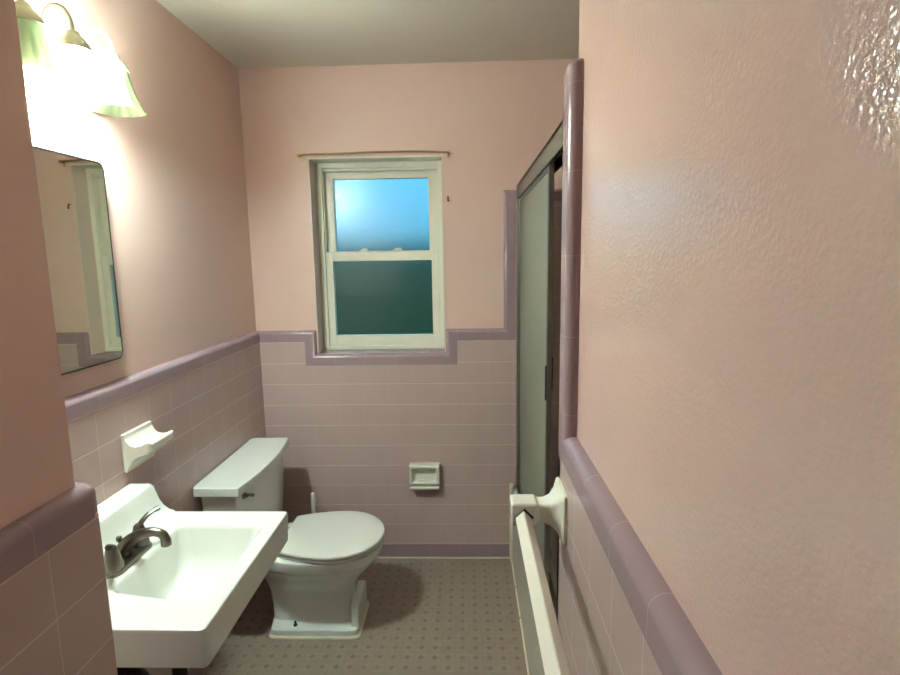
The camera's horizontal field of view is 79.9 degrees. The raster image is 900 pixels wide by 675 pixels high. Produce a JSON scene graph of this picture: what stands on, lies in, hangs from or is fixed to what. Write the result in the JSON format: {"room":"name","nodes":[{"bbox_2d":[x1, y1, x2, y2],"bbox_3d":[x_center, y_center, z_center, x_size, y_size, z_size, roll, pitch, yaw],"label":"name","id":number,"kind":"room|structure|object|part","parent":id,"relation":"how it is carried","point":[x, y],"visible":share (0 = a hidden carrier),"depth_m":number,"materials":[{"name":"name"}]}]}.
{"room":"bathroom","nodes":[
{"label":"bathroom","id":0,"kind":"room"},
{"bbox_2d":[0,0,117,674],"bbox_3d":[-0.901,0.365,-0.112,0.609,2.440,2.016,-1,8,2],"label":"wall","id":1,"kind":"structure","parent":0,"point":[55,616],"depth_m":0.76,"materials":[{"name":"pink paint"}]},
{"bbox_3d":[-0.807,1.002,-0.022,0.434,1.152,2.013,-1,8,2],"label":"panel","id":2,"kind":"part","parent":1,"relation":"part of","materials":[{"name":"tile"}]},
{"bbox_2d":[15,0,265,674],"bbox_3d":[-1.060,0.090,1.763,0.175,2.440,1.864,-1,8,2],"label":"wall","id":3,"kind":"structure","parent":0,"point":[189,365],"depth_m":1.89,"materials":[{"name":"pink paint"}]},
{"bbox_2d":[33,145,122,375],"bbox_3d":[-1.002,-0.173,1.269,0.029,0.561,0.599,-1,8,2],"label":"wall mirror","id":4,"kind":"object","parent":3,"relation":"attached to","point":[71,188],"visible":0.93,"depth_m":1.43,"materials":[{"name":"grey mirror"}]},
{"bbox_2d":[15,0,146,117],"bbox_3d":[-0.936,-0.709,1.320,0.169,0.214,0.460,-1,8,2],"label":"vanity light","id":5,"kind":"object","parent":3,"relation":"attached to","point":[72,77],"visible":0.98,"depth_m":1.30,"materials":[{"name":"white glass"}]},
{"bbox_3d":[-0.926,-0.636,1.178,0.140,0.110,0.140,-1,8,2],"label":"lamp shade","id":6,"kind":"part","parent":5,"relation":"part of","materials":[{"name":"green"}]},
{"bbox_3d":[-0.963,-0.732,1.317,0.092,0.166,0.032,-1,8,2],"label":"arm","id":7,"kind":"part","parent":5,"relation":"part of","materials":[{"name":"brown metal"}]},
{"bbox_3d":[-0.921,-0.658,1.327,0.140,0.110,0.140,-1,8,2],"label":"lamp shade","id":8,"kind":"part","parent":5,"relation":"part of","materials":[{"name":"green"}]},
{"bbox_3d":[-0.958,-0.754,1.465,0.092,0.166,0.032,-1,8,2],"label":"arm","id":9,"kind":"part","parent":5,"relation":"part of","materials":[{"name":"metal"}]},
{"bbox_3d":[-0.917,-0.680,1.475,0.140,0.110,0.140,-1,8,2],"label":"lamp shade","id":10,"kind":"part","parent":5,"relation":"part of","materials":[{"name":"green"}]},
{"bbox_2d":[97,483,174,554],"bbox_3d":[-0.916,0.527,1.377,0.132,0.094,0.527,-1,8,2],"label":"backsplash","id":11,"kind":"structure","parent":3,"relation":"attached to","point":[118,514],"depth_m":1.52,"materials":[{"name":"white ceramic"}]},
{"bbox_2d":[120,421,173,472],"bbox_3d":[-0.935,0.337,1.670,0.082,0.119,0.145,-1,8,2],"label":"soap dish","id":12,"kind":"object","parent":3,"relation":"attached to","point":[140,443],"visible":1,"depth_m":1.64,"materials":[{"name":"beige ceramic"}]},
{"bbox_3d":[-0.976,0.723,1.875,0.022,1.152,1.822,-1,8,2],"label":"panel","id":13,"kind":"part","parent":3,"relation":"part of","materials":[{"name":"tile"}]},
{"bbox_2d":[97,483,287,674],"bbox_3d":[-0.738,0.742,1.403,0.485,0.533,0.531,-1,8,2],"label":"washbasin","id":14,"kind":"object","parent":3,"relation":"attached to","point":[175,607],"visible":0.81,"depth_m":1.40,"materials":[{"name":"white ceramic"}]},
{"bbox_2d":[104,506,171,578],"bbox_3d":[-0.802,0.520,1.365,0.155,0.098,0.167,7,11,42],"label":"faucet","id":15,"kind":"object","parent":14,"relation":"on","point":[118,559],"visible":0.97,"depth_m":1.35,"materials":[{"name":"silver metal"}]},
{"bbox_3d":[-0.812,0.503,1.283,0.018,0.040,0.063,-6,10,-29],"label":"lever","id":16,"kind":"part","parent":15,"relation":"part of","materials":[{"name":"silver metal"}]},
{"bbox_3d":[-0.825,0.535,1.311,0.047,0.058,0.047,-1,8,2],"label":"handle","id":17,"kind":"part","parent":15,"relation":"part of","materials":[{"name":"silver metal"}]},
{"bbox_3d":[-0.840,0.530,1.366,0.015,0.054,0.015,-1,8,2],"label":"lift rod","id":18,"kind":"part","parent":15,"relation":"part of","materials":[{"name":"silver metal"}]},
{"bbox_3d":[-0.823,0.561,1.370,0.052,0.015,0.164,-1,8,2],"label":"plate","id":19,"kind":"part","parent":15,"relation":"part of","materials":[{"name":"silver metal"}]},
{"bbox_3d":[-0.821,0.519,1.420,0.047,0.058,0.047,-1,8,2],"label":"handle","id":20,"kind":"part","parent":15,"relation":"part of","materials":[{"name":"silver metal"}]},
{"bbox_3d":[-0.781,0.521,1.363,0.149,0.080,0.042,-1,8,2],"label":"spout","id":21,"kind":"part","parent":15,"relation":"part of","materials":[{"name":"silver metal"}]},
{"bbox_3d":[-0.807,0.480,1.437,0.018,0.040,0.063,5,10,33],"label":"lever","id":22,"kind":"part","parent":15,"relation":"part of","materials":[{"name":"silver metal"}]},
{"bbox_2d":[188,668,203,674],"bbox_3d":[-0.966,1.255,1.954,0.026,0.076,1.822,-1,8,2],"label":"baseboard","id":23,"kind":"structure","parent":3,"relation":"attached to","point":[192,671],"depth_m":2.00,"materials":[{"name":"tile"}]},
{"bbox_2d":[200,559,526,674],"bbox_3d":[-0.001,1.470,1.003,2.400,0.100,4.150,-1,8,2],"label":"floor","id":24,"kind":"structure","parent":0,"point":[424,616],"depth_m":2.25,"materials":[{"name":"tile"}]},
{"bbox_2d":[193,438,384,639],"bbox_3d":[-0.611,0.870,2.310,0.668,0.722,0.572,-1,8,2],"label":"toilet","id":25,"kind":"object","parent":24,"relation":"on","point":[316,593],"visible":0.84,"depth_m":2.23,"materials":[{"name":"white ceramic"}]},
{"bbox_3d":[-0.848,0.533,2.267,0.205,0.036,0.572,-1,8,2],"label":"tank lid","id":26,"kind":"part","parent":25,"relation":"part of","materials":[{"name":"white ceramic"}]},
{"bbox_3d":[-0.848,0.704,2.293,0.166,0.318,0.532,-1,8,2],"label":"tank","id":27,"kind":"part","parent":25,"relation":"part of","materials":[{"name":"white ceramic"}]},
{"bbox_3d":[-0.781,0.609,2.075,0.024,0.034,0.057,1,9,15],"label":"flush handle","id":28,"kind":"part","parent":25,"relation":"part of","materials":[{"name":"silver metal"}]},
{"bbox_3d":[-0.488,0.851,2.286,0.412,0.015,0.390,-1,8,2],"label":"seat","id":29,"kind":"part","parent":25,"relation":"part of","materials":[{"name":"white plastic"}]},
{"bbox_3d":[-0.488,0.832,2.283,0.420,0.019,0.398,-1,8,2],"label":"seat lid","id":30,"kind":"part","parent":25,"relation":"part of","materials":[{"name":"white plastic"}]},
{"bbox_2d":[311,492,315,513],"bbox_3d":[-0.678,0.972,2.694,0.104,0.410,0.104,-1,8,2],"label":"toilet brush","id":31,"kind":"object","parent":24,"relation":"on","point":[313,499],"visible":0.09,"depth_m":2.66,"materials":[{"name":"white plastic"}]},
{"bbox_2d":[509,483,556,674],"bbox_3d":[0.664,1.053,1.999,0.763,0.418,1.528,-1,8,2],"label":"bathtub","id":32,"kind":"object","parent":24,"relation":"on","point":[534,665],"visible":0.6,"depth_m":2.17,"materials":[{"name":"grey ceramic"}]},
{"bbox_2d":[516,120,562,614],"bbox_3d":[0.329,0.137,1.873,0.052,1.492,1.528,-1,8,2],"label":"shower door","id":33,"kind":"structure","parent":32,"relation":"on","point":[535,190],"depth_m":1.94,"materials":[{"name":"grey glass"}]},
{"bbox_3d":[0.326,0.107,2.149,0.005,1.390,0.888,-1,8,2],"label":"glass pane","id":34,"kind":"part","parent":33,"relation":"part of","materials":[{"name":"green"}]},
{"bbox_3d":[0.326,0.107,2.149,0.016,1.420,0.928,-1,8,2],"label":"door panel","id":35,"kind":"part","parent":33,"relation":"part of","materials":[{"name":"grey glass"}]},
{"bbox_3d":[0.318,-0.571,1.768,0.052,0.062,1.528,-1,8,2],"label":"header rail","id":36,"kind":"part","parent":33,"relation":"part of","materials":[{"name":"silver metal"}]},
{"bbox_3d":[0.303,0.144,1.696,0.005,0.110,0.016,-1,8,2],"label":"finger pull","id":37,"kind":"part","parent":33,"relation":"part of","materials":[{"name":"black metal"}]},
{"bbox_3d":[0.352,0.096,2.219,0.015,1.420,0.780,-1,8,2],"label":"door panel","id":38,"kind":"part","parent":33,"relation":"part of","materials":[{"name":"grey glass"}]},
{"bbox_3d":[0.348,0.122,1.838,0.005,0.110,0.016,-1,8,2],"label":"finger pull","id":39,"kind":"part","parent":33,"relation":"part of","materials":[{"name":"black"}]},
{"bbox_2d":[156,0,579,67],"bbox_3d":[-0.041,-1.042,0.630,2.400,0.100,4.150,-1,8,2],"label":"ceiling","id":40,"kind":"structure","parent":0,"point":[248,33],"depth_m":2.11,"materials":[{"name":"beige paint"}]},
{"bbox_2d":[238,59,573,558],"bbox_3d":[0.039,-0.071,2.731,2.400,2.440,0.234,-1,8,2],"label":"wall","id":41,"kind":"structure","parent":0,"point":[354,425],"depth_m":2.63,"materials":[{"name":"pink paint"}]},
{"bbox_2d":[297,150,449,160],"bbox_3d":[-0.362,-0.857,2.525,0.720,0.032,0.034,-1,8,2],"label":"curtain rod","id":42,"kind":"object","parent":41,"relation":"attached to","point":[447,152],"visible":1,"depth_m":2.51,"materials":[{"name":"gold metal"}]},
{"bbox_3d":[-0.362,-0.864,2.512,0.710,0.015,0.010,-1,8,2],"label":"rod","id":43,"kind":"part","parent":42,"relation":"part of","materials":[{"name":"gold metal"}]},
{"bbox_2d":[307,155,445,354],"bbox_3d":[-0.346,-0.390,2.699,0.645,0.972,0.197,-1,8,2],"label":"window","id":44,"kind":"structure","parent":41,"relation":"in","point":[377,222],"depth_m":2.73,"materials":[{"name":"beige paint"}]},
{"bbox_3d":[-0.345,-0.623,2.733,0.573,0.443,0.030,-1,8,2],"label":"sash","id":45,"kind":"part","parent":44,"relation":"part of","materials":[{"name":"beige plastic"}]},
{"bbox_3d":[-0.340,0.082,2.728,0.645,0.029,0.117,-1,8,2],"label":"sill","id":46,"kind":"part","parent":44,"relation":"part of","materials":[{"name":"wood"}]},
{"bbox_3d":[-0.345,-0.621,2.733,0.489,0.364,0.006,-1,8,2],"label":"pane","id":47,"kind":"part","parent":44,"relation":"part of","materials":[{"name":"clear glass"}]},
{"bbox_3d":[-0.339,-0.194,2.761,0.573,0.491,0.032,-1,8,2],"label":"sash","id":48,"kind":"part","parent":44,"relation":"part of","materials":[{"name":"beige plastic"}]},
{"bbox_3d":[-0.340,-0.203,2.758,0.509,0.387,0.006,-1,8,2],"label":"pane","id":49,"kind":"part","parent":44,"relation":"part of","materials":[{"name":"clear glass"}]},
{"bbox_3d":[0.059,0.255,2.684,2.048,1.808,0.022,-1,8,2],"label":"tile panel","id":50,"kind":"part","parent":41,"relation":"part of","materials":[{"name":"pink tile"}]},
{"bbox_2d":[409,462,440,489],"bbox_3d":[-0.129,0.703,2.718,0.159,0.127,0.053,-1,8,2],"label":"toilet paper holder","id":51,"kind":"object","parent":41,"relation":"attached to","point":[422,475],"visible":1,"depth_m":2.72,"materials":[{"name":"beige ceramic"}]},
{"bbox_2d":[378,544,508,556],"bbox_3d":[-0.305,1.116,2.821,1.249,0.076,0.026,-1,8,2],"label":"baseboard","id":52,"kind":"structure","parent":41,"relation":"attached to","point":[388,550],"depth_m":2.80,"materials":[{"name":"tile"}]},
{"bbox_2d":[556,0,899,674],"bbox_3d":[0.670,0.329,-0.032,0.966,2.440,2.280,-1,8,2],"label":"wall","id":53,"kind":"structure","parent":0,"point":[729,448],"depth_m":0.43,"materials":[{"name":"pink paint"}]},
{"bbox_2d":[509,477,569,674],"bbox_3d":[0.164,0.392,0.777,0.105,0.100,0.712,-1,8,2],"label":"towel bar","id":54,"kind":"object","parent":53,"relation":"attached to","point":[526,511],"visible":1,"depth_m":0.91,"materials":[{"name":"beige ceramic"}]},
{"bbox_3d":[0.174,0.346,1.080,0.105,0.100,0.100,-1,8,2],"label":"post","id":55,"kind":"part","parent":54,"relation":"part of","materials":[{"name":"beige ceramic"}]},
{"bbox_3d":[0.244,-0.128,1.028,0.055,0.749,0.076,-1,8,2],"label":"tile corner trim","id":56,"kind":"part","parent":53,"relation":"part of","materials":[{"name":"purple tile"}]},
{"bbox_3d":[0.597,0.642,0.015,0.805,1.808,2.277,-1,8,2],"label":"tile panel","id":57,"kind":"part","parent":53,"relation":"part of","materials":[{"name":"pink tile"}]}
]}

